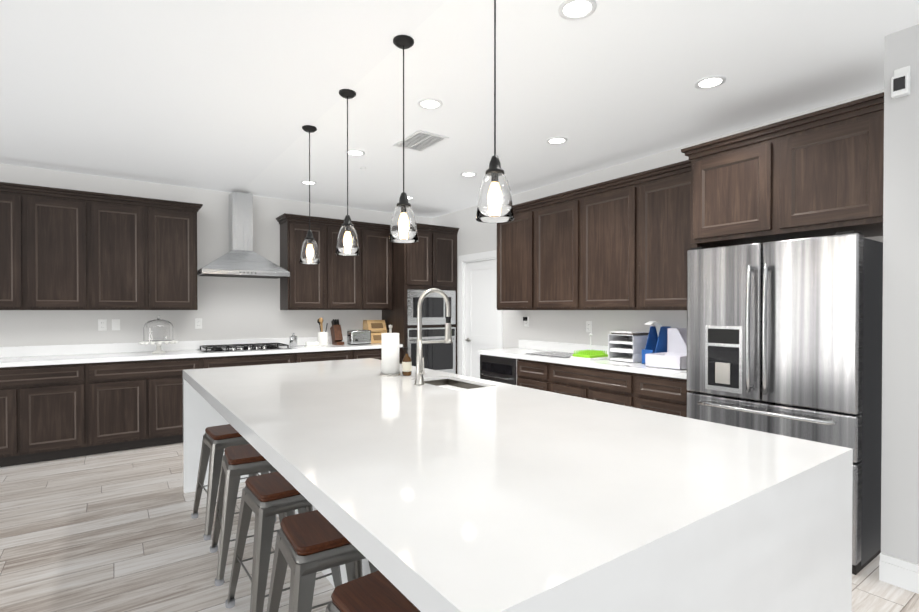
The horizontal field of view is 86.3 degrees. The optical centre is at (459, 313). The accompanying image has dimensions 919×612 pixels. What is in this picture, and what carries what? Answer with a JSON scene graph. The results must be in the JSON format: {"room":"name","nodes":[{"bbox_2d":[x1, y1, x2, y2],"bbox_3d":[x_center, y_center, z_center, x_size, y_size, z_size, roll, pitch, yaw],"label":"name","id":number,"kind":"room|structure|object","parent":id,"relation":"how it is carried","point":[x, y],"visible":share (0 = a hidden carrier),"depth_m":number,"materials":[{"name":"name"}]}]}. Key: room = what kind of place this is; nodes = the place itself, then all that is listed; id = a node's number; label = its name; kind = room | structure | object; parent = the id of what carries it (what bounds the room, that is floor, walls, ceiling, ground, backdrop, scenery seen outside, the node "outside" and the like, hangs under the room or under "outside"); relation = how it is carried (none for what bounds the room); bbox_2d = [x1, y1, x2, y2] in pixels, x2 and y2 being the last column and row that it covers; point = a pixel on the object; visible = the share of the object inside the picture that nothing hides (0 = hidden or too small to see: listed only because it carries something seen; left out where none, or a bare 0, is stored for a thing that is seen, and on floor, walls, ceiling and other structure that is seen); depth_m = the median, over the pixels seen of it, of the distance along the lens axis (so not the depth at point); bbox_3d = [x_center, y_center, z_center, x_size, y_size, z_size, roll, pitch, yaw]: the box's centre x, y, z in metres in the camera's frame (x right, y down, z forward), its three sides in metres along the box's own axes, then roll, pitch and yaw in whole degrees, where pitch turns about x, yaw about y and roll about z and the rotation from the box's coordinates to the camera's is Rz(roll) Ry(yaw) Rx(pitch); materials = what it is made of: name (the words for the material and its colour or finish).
{"room":"kitchen","nodes":[
{"label":"kitchen","id":0,"kind":"room"},
{"bbox_2d":[0,164,431,346],"bbox_3d":[-2.672,-0.056,5.997,15.000,2.760,0.250,0,1,-35],"label":"wall","id":1,"kind":"structure","parent":0,"point":[230,308],"depth_m":5.68,"materials":[{"name":"grey paint"}]},
{"bbox_2d":[0,186,27,309],"bbox_3d":[-4.275,-0.584,4.491,0.470,1.100,0.349,0,1,-35],"label":"upper cabinet","id":2,"kind":"object","parent":1,"relation":"attached to","point":[13,240],"depth_m":4.44,"materials":[{"name":"brown wood"}]},
{"bbox_2d":[24,190,91,309],"bbox_3d":[-3.891,-0.586,4.762,0.470,1.100,0.349,0,1,-35],"label":"upper cabinet","id":3,"kind":"object","parent":1,"relation":"attached to","point":[64,249],"depth_m":4.63,"materials":[{"name":"brown wood"}]},
{"bbox_2d":[98,319,106,330],"bbox_3d":[-3.717,0.117,5.102,0.072,0.116,0.008,0,1,-35],"label":"outlet","id":4,"kind":"object","parent":1,"relation":"attached to","point":[102,324],"depth_m":5.10,"materials":[{"name":"white plastic"}]},
{"bbox_2d":[112,319,119,329],"bbox_3d":[-3.623,0.117,5.169,0.072,0.116,0.008,0,1,-35],"label":"outlet","id":5,"kind":"object","parent":1,"relation":"attached to","point":[115,322],"depth_m":5.17,"materials":[{"name":"white plastic"}]},
{"bbox_2d":[92,194,147,309],"bbox_3d":[-3.507,-0.588,5.033,0.470,1.100,0.349,0,1,-35],"label":"upper cabinet","id":6,"kind":"object","parent":1,"relation":"attached to","point":[119,225],"depth_m":4.91,"materials":[{"name":"brown wood"}]},
{"bbox_2d":[148,202,199,309],"bbox_3d":[-3.123,-0.591,5.305,0.470,1.100,0.349,0,1,-35],"label":"upper cabinet","id":7,"kind":"object","parent":1,"relation":"attached to","point":[172,230],"depth_m":5.17,"materials":[{"name":"brown wood"}]},
{"bbox_2d":[0,336,347,355],"bbox_3d":[-3.616,0.361,5.166,6.160,0.100,0.020,0,1,-35],"label":"backsplash","id":8,"kind":"structure","parent":1,"relation":"attached to","point":[50,350],"depth_m":5.19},
{"bbox_2d":[195,319,201,328],"bbox_3d":[-2.990,0.113,5.616,0.072,0.116,0.008,0,1,-35],"label":"outlet","id":9,"kind":"object","parent":1,"relation":"attached to","point":[198,322],"depth_m":5.61,"materials":[{"name":"white plastic"}]},
{"bbox_2d":[197,191,289,278],"bbox_3d":[-2.495,-0.915,5.652,0.920,0.967,0.502,0,1,-35],"label":"range hood","id":10,"kind":"object","parent":1,"relation":"attached to","point":[241,258],"visible":0.9,"depth_m":5.62,"materials":[{"name":"silver metal"}]},
{"bbox_2d":[280,217,327,309],"bbox_3d":[-1.957,-0.598,6.128,0.467,1.100,0.349,0,1,-35],"label":"upper cabinet","id":11,"kind":"object","parent":1,"relation":"attached to","point":[306,288],"depth_m":5.99,"materials":[{"name":"brown wood"}]},
{"bbox_2d":[328,221,363,309],"bbox_3d":[-1.575,-0.600,6.398,0.466,1.100,0.349,0,1,-35],"label":"upper cabinet","id":12,"kind":"object","parent":1,"relation":"attached to","point":[332,280],"depth_m":6.27,"materials":[{"name":"brown wood"}]},
{"bbox_2d":[364,225,391,309],"bbox_3d":[-1.194,-0.602,6.667,0.467,1.100,0.349,0,1,-35],"label":"upper cabinet","id":13,"kind":"object","parent":1,"relation":"attached to","point":[377,245],"depth_m":6.54,"materials":[{"name":"brown wood"}]},
{"bbox_2d":[0,442,918,611],"bbox_3d":[0.615,1.404,1.353,15.000,0.080,11.650,0,1,-35],"label":"floor","id":14,"kind":"structure","parent":0,"point":[120,531],"depth_m":2.83,"materials":[{"name":"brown wood"}]},
{"bbox_2d":[0,360,99,466],"bbox_3d":[-4.019,0.897,4.520,1.106,0.880,0.619,0,1,-35],"label":"base cabinet","id":15,"kind":"object","parent":14,"relation":"on","point":[57,402],"depth_m":4.40,"materials":[{"name":"brown wood"}]},
{"bbox_2d":[0,343,402,363],"bbox_3d":[-3.441,0.433,4.919,6.160,0.040,0.628,0,1,-35],"label":"countertop","id":16,"kind":"structure","parent":15,"relation":"on","point":[183,351],"depth_m":4.97,"materials":[{"name":"white stone"}]},
{"bbox_2d":[138,315,177,352],"bbox_3d":[-3.154,0.213,5.138,0.360,0.395,0.360,0,1,-35],"label":"cake stand","id":17,"kind":"object","parent":16,"relation":"on","point":[158,331],"visible":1,"depth_m":5.04,"materials":[{"name":"clear glass"}]},
{"bbox_2d":[198,343,291,352],"bbox_3d":[-2.447,0.382,5.594,0.908,0.048,0.534,0,1,-35],"label":"gas cooktop","id":18,"kind":"object","parent":16,"relation":"in","point":[244,347],"visible":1,"depth_m":5.49,"materials":[{"name":"black metal"}]},
{"bbox_2d":[289,333,296,346],"bbox_3d":[-2.031,0.320,5.994,0.090,0.165,0.090,0,1,-35],"label":"canister","id":19,"kind":"object","parent":16,"relation":"on","point":[292,340],"visible":1,"depth_m":5.96,"materials":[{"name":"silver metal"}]},
{"bbox_2d":[303,342,320,346],"bbox_3d":[-1.807,0.373,6.006,0.180,0.060,0.100,0,1,-35],"label":"butter dish","id":20,"kind":"object","parent":16,"relation":"on","point":[311,344],"visible":1,"depth_m":5.97,"materials":[{"name":"white ceramic"}]},
{"bbox_2d":[317,318,327,345],"bbox_3d":[-1.748,0.222,6.248,0.133,0.357,0.175,0,1,-35],"label":"utensil crock","id":21,"kind":"object","parent":16,"relation":"on","point":[322,338],"visible":0.98,"depth_m":6.18,"materials":[{"name":"white ceramic"}]},
{"bbox_2d":[330,319,343,344],"bbox_3d":[-1.591,0.235,6.375,0.100,0.329,0.236,0,1,-35],"label":"knife block","id":22,"kind":"object","parent":16,"relation":"on","point":[336,333],"visible":1,"depth_m":6.35,"materials":[{"name":"brown wood"}]},
{"bbox_2d":[347,330,370,344],"bbox_3d":[-1.322,0.306,6.434,0.292,0.187,0.178,0,1,-35],"label":"toaster","id":23,"kind":"object","parent":16,"relation":"on","point":[357,337],"visible":1,"depth_m":6.37,"materials":[{"name":"silver metal"}]},
{"bbox_2d":[363,320,386,343],"bbox_3d":[-1.147,0.242,6.725,0.270,0.310,0.254,0,1,-35],"label":"bread box","id":24,"kind":"object","parent":16,"relation":"on","point":[377,328],"visible":0.71,"depth_m":6.67,"materials":[{"name":"brown wood"}]},
{"bbox_2d":[100,356,203,453],"bbox_3d":[-3.243,0.892,5.067,0.950,0.880,0.619,0,1,-35],"label":"base cabinet","id":25,"kind":"object","parent":14,"relation":"on","point":[141,401],"depth_m":4.80,"materials":[{"name":"brown wood"}]},
{"bbox_2d":[191,424,275,539],"bbox_3d":[-1.479,1.048,3.207,0.428,0.600,0.426,0,1,-38],"label":"bar stool","id":26,"kind":"object","parent":14,"relation":"on","point":[217,440],"visible":0.69,"depth_m":3.05,"materials":[{"name":"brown metal"}]},
{"bbox_2d":[204,352,295,367],"bbox_3d":[-2.463,0.887,5.618,0.960,0.880,0.619,0,1,-35],"label":"base cabinet","id":27,"kind":"object","parent":14,"relation":"on","point":[249,358],"depth_m":5.37,"materials":[{"name":"brown wood"}]},
{"bbox_2d":[210,444,294,585],"bbox_3d":[-1.133,1.052,2.717,0.428,0.600,0.426,0,1,-30],"label":"bar stool","id":28,"kind":"object","parent":14,"relation":"on","point":[238,461],"visible":0.54,"depth_m":2.55,"materials":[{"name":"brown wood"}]},
{"bbox_2d":[225,472,341,611],"bbox_3d":[-0.793,1.056,2.235,0.428,0.600,0.426,0,1,-37],"label":"bar stool","id":29,"kind":"object","parent":14,"relation":"on","point":[266,498],"visible":0.58,"depth_m":2.10,"materials":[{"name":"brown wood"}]},
{"bbox_2d":[267,510,377,611],"bbox_3d":[-0.475,1.060,1.786,0.428,0.600,0.426,0,1,-32],"label":"bar stool","id":30,"kind":"object","parent":14,"relation":"on","point":[309,545],"visible":0.58,"depth_m":1.67,"materials":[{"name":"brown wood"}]},
{"bbox_2d":[296,348,355,362],"bbox_3d":[-1.785,0.883,6.097,0.700,0.880,0.619,0,1,-35],"label":"base cabinet","id":31,"kind":"object","parent":14,"relation":"on","point":[329,354],"depth_m":5.87,"materials":[{"name":"brown wood"}]},
{"bbox_2d":[325,570,420,611],"bbox_3d":[-0.164,1.064,1.344,0.428,0.600,0.426,0,1,-39],"label":"bar stool","id":32,"kind":"object","parent":14,"relation":"on","point":[377,591],"visible":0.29,"depth_m":1.32,"materials":[{"name":"brown wood"}]},
{"bbox_2d":[356,348,401,363],"bbox_3d":[-1.213,0.880,6.501,0.700,0.880,0.619,0,1,-35],"label":"base cabinet","id":33,"kind":"object","parent":14,"relation":"on","point":[361,353],"depth_m":6.20,"materials":[{"name":"brown wood"}]},
{"bbox_2d":[382,223,458,373],"bbox_3d":[-0.566,0.059,6.882,0.894,2.515,0.731,0,1,-35],"label":"tall cabinet","id":34,"kind":"object","parent":14,"relation":"on","point":[426,261],"visible":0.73,"depth_m":6.62,"materials":[{"name":"brown wood"}]},
{"bbox_2d":[183,358,852,611],"bbox_3d":[-0.403,0.893,2.661,1.550,0.920,3.670,0,1,-35],"label":"kitchen island","id":35,"kind":"object","parent":14,"relation":"on","point":[439,491],"visible":0.98,"depth_m":1.35,"materials":[{"name":"stone"}]},
{"bbox_2d":[380,325,400,375],"bbox_3d":[-0.481,0.250,3.415,0.150,0.350,0.150,0,1,-35],"label":"paper towel","id":36,"kind":"object","parent":35,"relation":"on","point":[390,354],"visible":1,"depth_m":3.36,"materials":[{"name":"white paper"}]},
{"bbox_2d":[402,347,411,375],"bbox_3d":[-0.363,0.329,3.389,0.065,0.192,0.065,0,1,-35],"label":"soap bottle","id":37,"kind":"object","parent":35,"relation":"on","point":[406,365],"visible":1,"depth_m":3.37,"materials":[{"name":"brown"}]},
{"bbox_2d":[414,288,451,384],"bbox_3d":[-0.146,0.134,3.022,0.268,0.588,0.112,0,1,-35],"label":"faucet","id":38,"kind":"object","parent":35,"relation":"on","point":[420,373],"visible":1,"depth_m":2.98,"materials":[{"name":"silver metal"}]},
{"bbox_2d":[517,359,545,390],"bbox_3d":[0.955,0.893,4.974,0.619,0.880,0.460,0,1,-35],"label":"base cabinet","id":39,"kind":"object","parent":14,"relation":"on","point":[531,373],"depth_m":4.79,"materials":[{"name":"brown wood"}]},
{"bbox_2d":[546,359,629,406],"bbox_3d":[1.353,0.898,4.410,0.619,0.880,0.920,0,1,-35],"label":"base cabinet","id":40,"kind":"object","parent":14,"relation":"on","point":[604,384],"depth_m":4.21,"materials":[{"name":"brown wood"}]},
{"bbox_2d":[478,347,686,378],"bbox_3d":[1.171,0.436,4.657,0.628,0.040,2.460,0,1,-35],"label":"countertop","id":41,"kind":"structure","parent":40,"relation":"on","point":[518,353],"depth_m":4.34,"materials":[{"name":"white stone"}]},
{"bbox_2d":[480,354,516,384],"bbox_3d":[0.386,0.838,5.220,0.066,0.765,0.588,0,1,-35],"label":"microwave","id":42,"kind":"object","parent":41,"relation":"in","point":[498,369],"visible":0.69,"depth_m":5.20,"materials":[{"name":"grey metal"}]},
{"bbox_2d":[526,351,572,357],"bbox_3d":[0.985,0.408,4.929,0.380,0.008,0.520,0,1,-35],"label":"drying mat","id":43,"kind":"object","parent":41,"relation":"on","point":[559,354],"visible":0.85,"depth_m":4.90,"materials":[{"name":"grey fabric"}]},
{"bbox_2d":[570,333,607,359],"bbox_3d":[1.215,0.300,4.552,0.280,0.230,0.240,0,1,-35],"label":"drying rack","id":44,"kind":"object","parent":41,"relation":"on","point":[590,354],"visible":0.98,"depth_m":4.49,"materials":[{"name":"green plastic"}]},
{"bbox_2d":[608,331,648,362],"bbox_3d":[1.519,0.288,4.363,0.280,0.258,0.260,0,1,-35],"label":"tray","id":45,"kind":"object","parent":41,"relation":"on","point":[627,346],"visible":0.83,"depth_m":4.31,"materials":[{"name":"white plastic"}]},
{"bbox_2d":[642,321,669,363],"bbox_3d":[1.672,0.240,4.164,0.260,0.358,0.100,0,1,-35],"label":"magazine file","id":46,"kind":"object","parent":41,"relation":"on","point":[657,340],"visible":0.67,"depth_m":4.16,"materials":[{"name":"blue plastic"}]},
{"bbox_2d":[645,328,686,369],"bbox_3d":[1.749,0.271,3.925,0.430,0.300,0.300,0,1,-35],"label":"magazine file","id":47,"kind":"object","parent":41,"relation":"on","point":[674,356],"visible":0.62,"depth_m":3.95,"materials":[{"name":"white plastic"}]},
{"bbox_2d":[630,371,691,416],"bbox_3d":[1.751,0.903,3.846,0.619,0.880,0.460,0,1,-35],"label":"base cabinet","id":48,"kind":"object","parent":14,"relation":"on","point":[639,385],"depth_m":3.68,"materials":[{"name":"brown wood"}]},
{"bbox_2d":[681,92,883,247],"bbox_3d":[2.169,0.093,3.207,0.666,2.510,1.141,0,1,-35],"label":"upper cabinet","id":49,"kind":"object","parent":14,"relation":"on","point":[819,173],"visible":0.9,"depth_m":2.93,"materials":[{"name":"brown wood"}]},
{"bbox_2d":[686,231,882,574],"bbox_3d":[2.075,0.458,3.098,0.893,1.782,0.920,0,1,-35],"label":"refrigerator","id":50,"kind":"object","parent":14,"relation":"on","point":[784,337],"visible":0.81,"depth_m":2.73,"materials":[{"name":"grey metal"}]},
{"bbox_2d":[0,0,918,217],"bbox_3d":[0.615,-1.446,1.328,15.000,0.100,11.650,0,1,-35],"label":"ceiling","id":51,"kind":"structure","parent":0,"point":[229,96],"depth_m":3.02,"materials":[{"name":"white paint"}]},
{"bbox_2d":[301,180,316,184],"bbox_3d":[-1.639,-1.426,5.337,0.169,0.008,0.169,0,1,10],"label":"recessed light","id":52,"kind":"object","parent":51,"relation":"in","point":[306,182],"depth_m":5.33,"materials":[{"name":"white"}]},
{"bbox_2d":[300,125,319,263],"bbox_3d":[-1.141,-0.900,3.735,0.151,1.031,0.151,0,1,-35],"label":"pendant light","id":53,"kind":"object","parent":51,"relation":"hanging from","point":[309,252],"visible":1,"depth_m":3.70,"materials":[{"name":"clear glass"}]},
{"bbox_2d":[336,89,359,255],"bbox_3d":[-0.715,-0.895,3.130,0.151,1.031,0.151,0,1,-35],"label":"pendant light","id":54,"kind":"object","parent":51,"relation":"hanging from","point":[347,242],"visible":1,"depth_m":3.09,"materials":[{"name":"clear glass"}]},
{"bbox_2d":[345,149,364,155],"bbox_3d":[-0.918,-1.417,4.316,0.169,0.008,0.169,0,1,10],"label":"recessed light","id":55,"kind":"object","parent":51,"relation":"in","point":[353,152],"depth_m":4.31,"materials":[{"name":"white"}]},
{"bbox_2d":[389,35,417,242],"bbox_3d":[-0.288,-0.890,2.526,0.151,1.031,0.151,0,1,-35],"label":"pendant light","id":56,"kind":"object","parent":51,"relation":"hanging from","point":[403,228],"visible":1,"depth_m":2.49,"materials":[{"name":"clear glass"}]},
{"bbox_2d":[393,130,448,151],"bbox_3d":[-0.323,-1.414,4.027,0.280,0.013,0.430,0,1,-35],"label":"ceiling vent","id":57,"kind":"object","parent":51,"relation":"in","point":[420,141],"visible":0.98,"depth_m":4.01,"materials":[{"name":"white metal"}]},
{"bbox_2d":[417,98,442,109],"bbox_3d":[-0.197,-1.408,3.295,0.169,0.008,0.169,0,1,10],"label":"recessed light","id":58,"kind":"object","parent":51,"relation":"in","point":[428,103],"depth_m":3.29,"materials":[{"name":"white"}]},
{"bbox_2d":[460,172,476,176],"bbox_3d":[0.094,-1.423,5.006,0.169,0.008,0.169,0,1,10],"label":"recessed light","id":59,"kind":"object","parent":51,"relation":"in","point":[466,174],"depth_m":5.01,"materials":[{"name":"white"}]},
{"bbox_2d":[476,0,513,222],"bbox_3d":[0.139,-0.884,1.921,0.151,1.031,0.151,0,1,-35],"label":"pendant light","id":60,"kind":"object","parent":51,"relation":"hanging from","point":[494,205],"visible":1,"depth_m":1.88,"materials":[{"name":"clear glass"}]},
{"bbox_2d":[546,137,567,144],"bbox_3d":[0.798,-1.415,4.010,0.169,0.008,0.169,0,1,10],"label":"recessed light","id":61,"kind":"object","parent":51,"relation":"in","point":[554,140],"depth_m":4.00,"materials":[{"name":"white"}]},
{"bbox_2d":[559,0,596,19],"bbox_3d":[0.541,-1.399,2.250,0.169,0.008,0.169,0,1,10],"label":"recessed light","id":62,"kind":"object","parent":51,"relation":"in","point":[575,9],"depth_m":2.25,"materials":[{"name":"white"}]},
{"bbox_2d":[695,75,725,88],"bbox_3d":[1.525,-1.406,2.981,0.169,0.008,0.169,0,1,10],"label":"recessed light","id":63,"kind":"object","parent":51,"relation":"in","point":[709,82],"depth_m":2.98,"materials":[{"name":"white plastic"}]},
{"bbox_2d":[432,89,883,384],"bbox_3d":[1.238,-0.050,5.226,0.140,2.760,5.520,0,1,-35],"label":"wall","id":64,"kind":"structure","parent":0,"point":[561,326],"depth_m":5.20,"materials":[{"name":"grey paint"}]},
{"bbox_2d":[459,250,502,377],"bbox_3d":[0.314,0.257,6.511,0.170,2.125,0.930,0,1,-35],"label":"interior door","id":65,"kind":"structure","parent":64,"relation":"in","point":[480,321],"depth_m":6.58,"materials":[{"name":"white wood"}]},
{"bbox_2d":[497,204,532,309],"bbox_3d":[0.738,-0.592,5.503,0.349,1.100,0.623,0,1,-35],"label":"upper cabinet","id":66,"kind":"object","parent":64,"relation":"attached to","point":[515,237],"depth_m":5.38,"materials":[{"name":"brown wood"}]},
{"bbox_2d":[523,317,528,326],"bbox_3d":[0.770,0.092,5.729,0.045,0.116,0.072,0,1,-35],"label":"outlet","id":67,"kind":"object","parent":64,"relation":"attached to","point":[526,319],"depth_m":5.72,"materials":[{"name":"white plastic"}]},
{"bbox_2d":[533,192,576,309],"bbox_3d":[1.097,-0.588,4.994,0.349,1.100,0.623,0,1,-35],"label":"upper cabinet","id":68,"kind":"object","parent":64,"relation":"attached to","point":[555,220],"depth_m":4.90,"materials":[{"name":"brown wood"}]},
{"bbox_2d":[519,339,607,353],"bbox_3d":[1.419,0.364,4.831,0.020,0.100,2.460,0,1,-35],"label":"backsplash","id":69,"kind":"structure","parent":64,"relation":"attached to","point":[538,345],"depth_m":5.32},
{"bbox_2d":[586,321,591,332],"bbox_3d":[1.316,0.132,4.989,0.008,0.116,0.072,0,1,-35],"label":"outlet","id":70,"kind":"object","parent":64,"relation":"attached to","point":[588,323],"depth_m":4.98,"materials":[{"name":"white plastic"}]},
{"bbox_2d":[577,180,632,309],"bbox_3d":[1.456,-0.584,4.485,0.349,1.100,0.623,0,1,-35],"label":"upper cabinet","id":71,"kind":"object","parent":64,"relation":"attached to","point":[622,243],"depth_m":4.40,"materials":[{"name":"brown wood"}]},
{"bbox_2d":[633,164,691,309],"bbox_3d":[1.816,-0.579,3.976,0.349,1.100,0.623,0,1,-35],"label":"upper cabinet","id":72,"kind":"object","parent":64,"relation":"attached to","point":[661,200],"depth_m":3.95,"materials":[{"name":"brown wood"}]},
{"bbox_2d":[881,24,918,563],"bbox_3d":[4.471,-0.039,4.045,5.580,2.760,0.140,0,1,-35],"label":"wall","id":73,"kind":"structure","parent":0,"point":[900,449],"depth_m":2.44,"materials":[{"name":"grey paint"}]},
{"bbox_2d":[879,553,918,593],"bbox_3d":[4.428,1.274,4.012,5.502,0.135,0.162,0,1,-35],"label":"baseboard","id":74,"kind":"structure","parent":73,"relation":"attached to","point":[898,572],"depth_m":2.43,"materials":[{"name":"white"}]},
{"bbox_2d":[891,66,909,98],"bbox_3d":[2.171,-1.143,2.411,0.052,0.145,0.066,0,1,-35],"label":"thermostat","id":75,"kind":"object","parent":73,"relation":"attached to","point":[900,83],"visible":1,"depth_m":2.40,"materials":[{"name":"white plastic"}]}
]}

